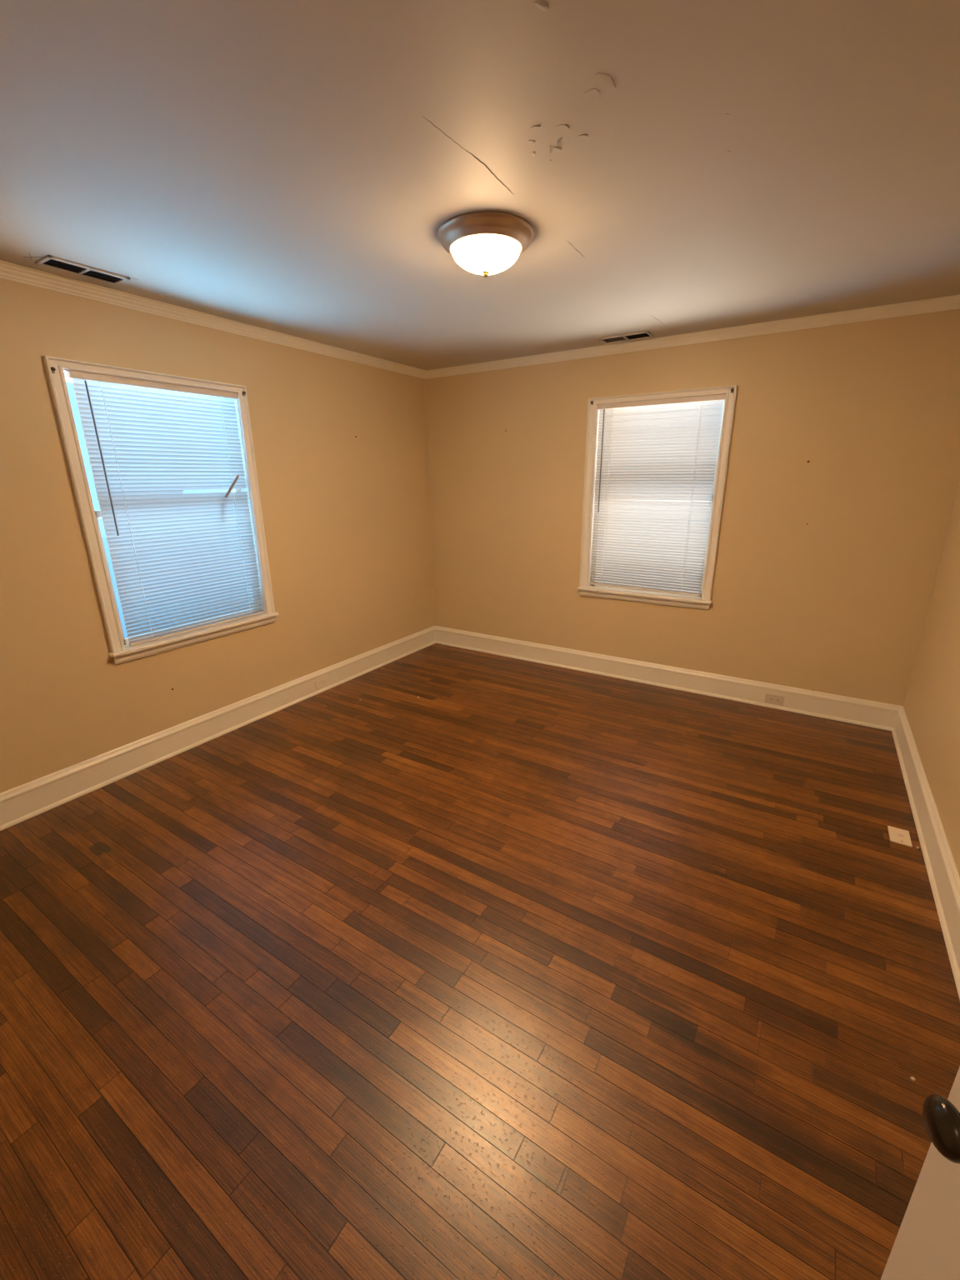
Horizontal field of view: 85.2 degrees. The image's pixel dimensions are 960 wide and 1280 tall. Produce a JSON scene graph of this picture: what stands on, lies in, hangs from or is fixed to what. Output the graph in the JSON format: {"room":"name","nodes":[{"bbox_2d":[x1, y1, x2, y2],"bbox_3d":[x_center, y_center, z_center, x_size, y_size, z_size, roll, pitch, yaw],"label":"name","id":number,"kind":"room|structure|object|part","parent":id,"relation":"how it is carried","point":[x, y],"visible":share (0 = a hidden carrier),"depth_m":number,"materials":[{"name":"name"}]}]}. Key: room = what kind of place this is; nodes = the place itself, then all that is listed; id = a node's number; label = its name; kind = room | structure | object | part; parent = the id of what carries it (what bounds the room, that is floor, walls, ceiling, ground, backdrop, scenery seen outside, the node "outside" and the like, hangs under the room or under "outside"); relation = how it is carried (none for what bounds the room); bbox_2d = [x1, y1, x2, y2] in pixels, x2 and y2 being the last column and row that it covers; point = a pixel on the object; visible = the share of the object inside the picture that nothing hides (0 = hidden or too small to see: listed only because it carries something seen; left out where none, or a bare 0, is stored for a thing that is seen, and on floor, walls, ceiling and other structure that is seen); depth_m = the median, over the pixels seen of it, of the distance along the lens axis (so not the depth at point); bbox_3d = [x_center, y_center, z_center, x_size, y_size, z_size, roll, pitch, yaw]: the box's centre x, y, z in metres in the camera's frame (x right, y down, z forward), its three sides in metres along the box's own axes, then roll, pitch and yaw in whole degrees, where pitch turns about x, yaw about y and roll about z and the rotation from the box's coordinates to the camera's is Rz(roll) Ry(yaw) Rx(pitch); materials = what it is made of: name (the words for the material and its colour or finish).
{"room":"empty bedroom","nodes":[
{"label":"empty bedroom","id":0,"kind":"room"},
{"bbox_2d":[0,278,434,793],"bbox_3d":[-1.606,-0.637,3.258,0.140,2.440,4.070,10,20,31],"label":"wall","id":1,"kind":"structure","parent":0,"point":[347,521],"depth_m":3.10,"materials":[{"name":"beige paint"}]},
{"bbox_2d":[42,355,278,664],"bbox_3d":[-1.728,-0.706,2.990,0.188,1.472,1.024,10,20,31],"label":"window","id":2,"kind":"structure","parent":1,"relation":"in","point":[121,651],"depth_m":2.77,"materials":[{"name":"white paint"}]},
{"bbox_2d":[50,366,55,373],"bbox_3d":[-1.933,-1.222,2.364,0.018,0.026,0.017,10,20,31],"label":"rod bracket","id":3,"kind":"object","parent":2,"relation":"attached to","point":[52,369],"visible":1,"depth_m":2.36,"materials":[{"name":"metal"}]},
{"bbox_3d":[-1.776,-1.054,2.918,0.025,0.680,0.877,10,20,31],"label":"sash","id":4,"kind":"part","parent":2,"relation":"part of","materials":[{"name":"white paint"}]},
{"bbox_2d":[65,370,264,645],"bbox_3d":[-1.670,-0.717,2.974,0.084,1.350,0.863,10,20,31],"label":"window blind","id":5,"kind":"object","parent":2,"relation":"attached to","point":[147,443],"visible":1,"depth_m":2.91,"materials":[{"name":"white plastic"}]},
{"bbox_3d":[-1.842,-0.629,2.736,0.006,1.314,0.004,10,20,31],"label":"ladder cord","id":6,"kind":"part","parent":5,"relation":"part of","materials":[{"name":"white fabric"}]},
{"bbox_3d":[-1.683,-0.080,3.184,0.026,0.010,0.839,10,20,31],"label":"rail","id":7,"kind":"part","parent":5,"relation":"part of","materials":[{"name":"white plastic"}]},
{"bbox_3d":[-1.510,-0.788,3.236,0.006,1.314,0.004,10,20,31],"label":"ladder cord","id":8,"kind":"part","parent":5,"relation":"part of","materials":[{"name":"white fabric"}]},
{"bbox_3d":[-1.744,-0.419,3.099,0.025,0.720,0.877,10,20,31],"label":"sash","id":9,"kind":"part","parent":2,"relation":"part of","materials":[{"name":"white paint"}]},
{"bbox_3d":[-1.675,-0.052,3.163,0.078,0.021,1.024,10,20,31],"label":"sill","id":10,"kind":"part","parent":2,"relation":"part of","materials":[{"name":"white paint"}]},
{"bbox_2d":[0,260,425,379],"bbox_3d":[-1.542,-1.761,2.858,0.037,0.058,4.070,10,20,31],"label":"trim","id":11,"kind":"structure","parent":1,"relation":"attached to","point":[8,271],"depth_m":2.76,"materials":[{"name":"white paint"}]},
{"bbox_2d":[0,625,435,830],"bbox_3d":[-1.524,0.460,3.551,0.030,0.169,4.070,10,20,31],"label":"baseboard","id":12,"kind":"structure","parent":1,"relation":"attached to","point":[18,804],"depth_m":3.12,"materials":[{"name":"white paint"}]},
{"bbox_2d":[315,675,327,689],"bbox_3d":[-1.215,0.326,4.008,0.009,0.070,0.115,10,20,31],"label":"power outlet","id":13,"kind":"object","parent":1,"relation":"attached to","point":[320,682],"visible":1,"depth_m":4.00,"materials":[{"name":"white paint"}]},
{"bbox_2d":[0,643,959,1279],"bbox_3d":[-0.368,1.075,2.078,3.982,0.150,5.820,10,20,31],"label":"floor","id":14,"kind":"structure","parent":0,"point":[511,968],"depth_m":1.65,"materials":[{"name":"brown wood"}]},
{"bbox_2d":[887,825,912,847],"bbox_3d":[1.894,0.885,2.357,0.078,0.008,0.124,10,20,31],"label":"wall plate","id":15,"kind":"object","parent":14,"relation":"on","point":[898,836],"visible":1,"depth_m":2.35,"materials":[{"name":"beige plastic"}]},
{"bbox_2d":[0,0,959,370],"bbox_3d":[-0.382,-1.385,1.326,3.962,0.125,5.770,10,20,31],"label":"ceiling","id":16,"kind":"structure","parent":0,"point":[292,167],"depth_m":1.49,"materials":[{"name":"paint"}]},
{"bbox_2d":[35,255,129,284],"bbox_3d":[-1.718,-1.602,2.269,0.132,0.008,0.310,10,20,31],"label":"ceiling vent","id":17,"kind":"object","parent":16,"relation":"in","point":[48,261],"visible":1,"depth_m":2.26,"materials":[{"name":"metal"}]},
{"bbox_2d":[437,210,534,277],"bbox_3d":[0.022,-1.461,1.988,0.364,0.141,0.364,10,20,31],"label":"ceiling light","id":18,"kind":"object","parent":16,"relation":"attached to","point":[485,243],"visible":1,"depth_m":1.89,"materials":[{"name":"white glass"}]},
{"bbox_3d":[0.023,-1.447,1.993,0.263,0.078,0.263,10,20,31],"label":"lamp shade","id":19,"kind":"part","parent":18,"relation":"part of","materials":[{"name":"white glass"}]},
{"bbox_2d":[597,330,654,344],"bbox_3d":[0.961,-1.991,3.440,0.330,0.008,0.150,10,20,31],"label":"ceiling vent","id":20,"kind":"object","parent":16,"relation":"in","point":[646,334],"visible":1,"depth_m":3.43,"materials":[{"name":"metal"}]},
{"bbox_2d":[426,308,959,705],"bbox_3d":[1.134,-0.885,3.973,3.962,2.440,0.140,10,20,31],"label":"wall","id":21,"kind":"structure","parent":0,"point":[837,602],"depth_m":3.45,"materials":[{"name":"beige paint"}]},
{"bbox_2d":[425,379,434,625],"bbox_3d":[-0.459,-1.199,4.842,0.009,2.212,0.009,10,20,31],"label":"trim","id":22,"kind":"structure","parent":21,"relation":"attached to","point":[425,379],"depth_m":4.80,"materials":[{"name":"beige paint"}]},
{"bbox_2d":[576,385,737,609],"bbox_3d":[1.251,-1.003,3.828,1.010,1.466,0.188,10,20,31],"label":"window","id":23,"kind":"structure","parent":21,"relation":"in","point":[703,602],"depth_m":3.79,"materials":[{"name":"white paint"}]},
{"bbox_3d":[1.228,-0.347,3.984,1.010,0.021,0.078,10,20,31],"label":"sill","id":24,"kind":"part","parent":23,"relation":"part of","materials":[{"name":"white paint"}]},
{"bbox_3d":[1.270,-0.719,3.939,0.856,0.717,0.025,10,20,31],"label":"sash","id":25,"kind":"part","parent":23,"relation":"part of","materials":[{"name":"white paint"}]},
{"bbox_2d":[589,394,725,596],"bbox_3d":[1.230,-1.014,3.791,0.864,1.330,0.046,10,20,31],"label":"window blind","id":26,"kind":"object","parent":23,"relation":"attached to","point":[712,436],"visible":0.99,"depth_m":3.77,"materials":[{"name":"white plastic"}]},
{"bbox_3d":[0.959,-1.051,3.951,0.004,1.290,0.006,10,20,31],"label":"ladder cord","id":27,"kind":"part","parent":26,"relation":"part of","materials":[{"name":"white fabric"}]},
{"bbox_3d":[1.239,-0.390,3.990,0.840,0.018,0.026,10,20,31],"label":"rail","id":28,"kind":"part","parent":26,"relation":"part of","materials":[{"name":"white plastic"}]},
{"bbox_3d":[1.472,-0.959,3.639,0.004,1.290,0.006,10,20,31],"label":"ladder cord","id":29,"kind":"part","parent":26,"relation":"part of","materials":[{"name":"white fabric"}]},
{"bbox_3d":[1.280,-1.354,3.768,0.856,0.677,0.025,10,20,31],"label":"sash","id":30,"kind":"part","parent":23,"relation":"part of","materials":[{"name":"white paint"}]},
{"bbox_2d":[435,625,903,730],"bbox_3d":[1.099,0.221,4.242,3.682,0.169,0.030,10,20,31],"label":"baseboard","id":31,"kind":"structure","parent":21,"relation":"attached to","point":[883,716],"depth_m":3.95,"materials":[{"name":"white paint"}]},
{"bbox_2d":[425,294,959,379],"bbox_3d":[1.076,-2.000,3.548,3.682,0.058,0.037,10,20,31],"label":"trim","id":32,"kind":"structure","parent":21,"relation":"attached to","point":[949,302],"depth_m":3.27,"materials":[{"name":"white paint"}]},
{"bbox_2d":[765,693,784,705],"bbox_3d":[2.061,0.416,3.655,0.115,0.070,0.009,10,20,31],"label":"power outlet","id":33,"kind":"object","parent":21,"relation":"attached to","point":[769,698],"visible":1,"depth_m":3.65,"materials":[{"name":"beige plastic"}]},
{"bbox_2d":[903,483,959,877],"bbox_3d":[1.623,-0.057,1.298,0.140,2.440,4.070,10,20,31],"label":"wall","id":34,"kind":"structure","parent":0,"point":[932,702],"depth_m":2.59,"materials":[{"name":"beige paint"}]},
{"bbox_2d":[891,706,959,999],"bbox_3d":[1.562,1.014,1.679,0.030,0.169,4.070,10,20,31],"label":"baseboard","id":35,"kind":"structure","parent":34,"relation":"attached to","point":[942,873],"depth_m":2.18,"materials":[{"name":"white paint"}]},
{"bbox_3d":[-1.117,0.191,0.582,3.962,2.440,0.140,10,20,31],"label":"wall","id":36,"kind":"structure","parent":0,"visible":0},
{"bbox_2d":[880,1066,959,1279],"bbox_3d":[0.427,0.517,0.188,0.108,2.005,0.765,3,18,11],"label":"door","id":37,"kind":"structure","parent":36,"relation":"in","point":[927,1244],"depth_m":0.57,"materials":[{"name":"white paint"}]},
{"bbox_3d":[0.458,0.475,0.507,0.038,0.050,0.050,3,18,11],"label":"knob","id":38,"kind":"part","parent":37,"relation":"part of","materials":[{"name":"brown metal"}]}
]}

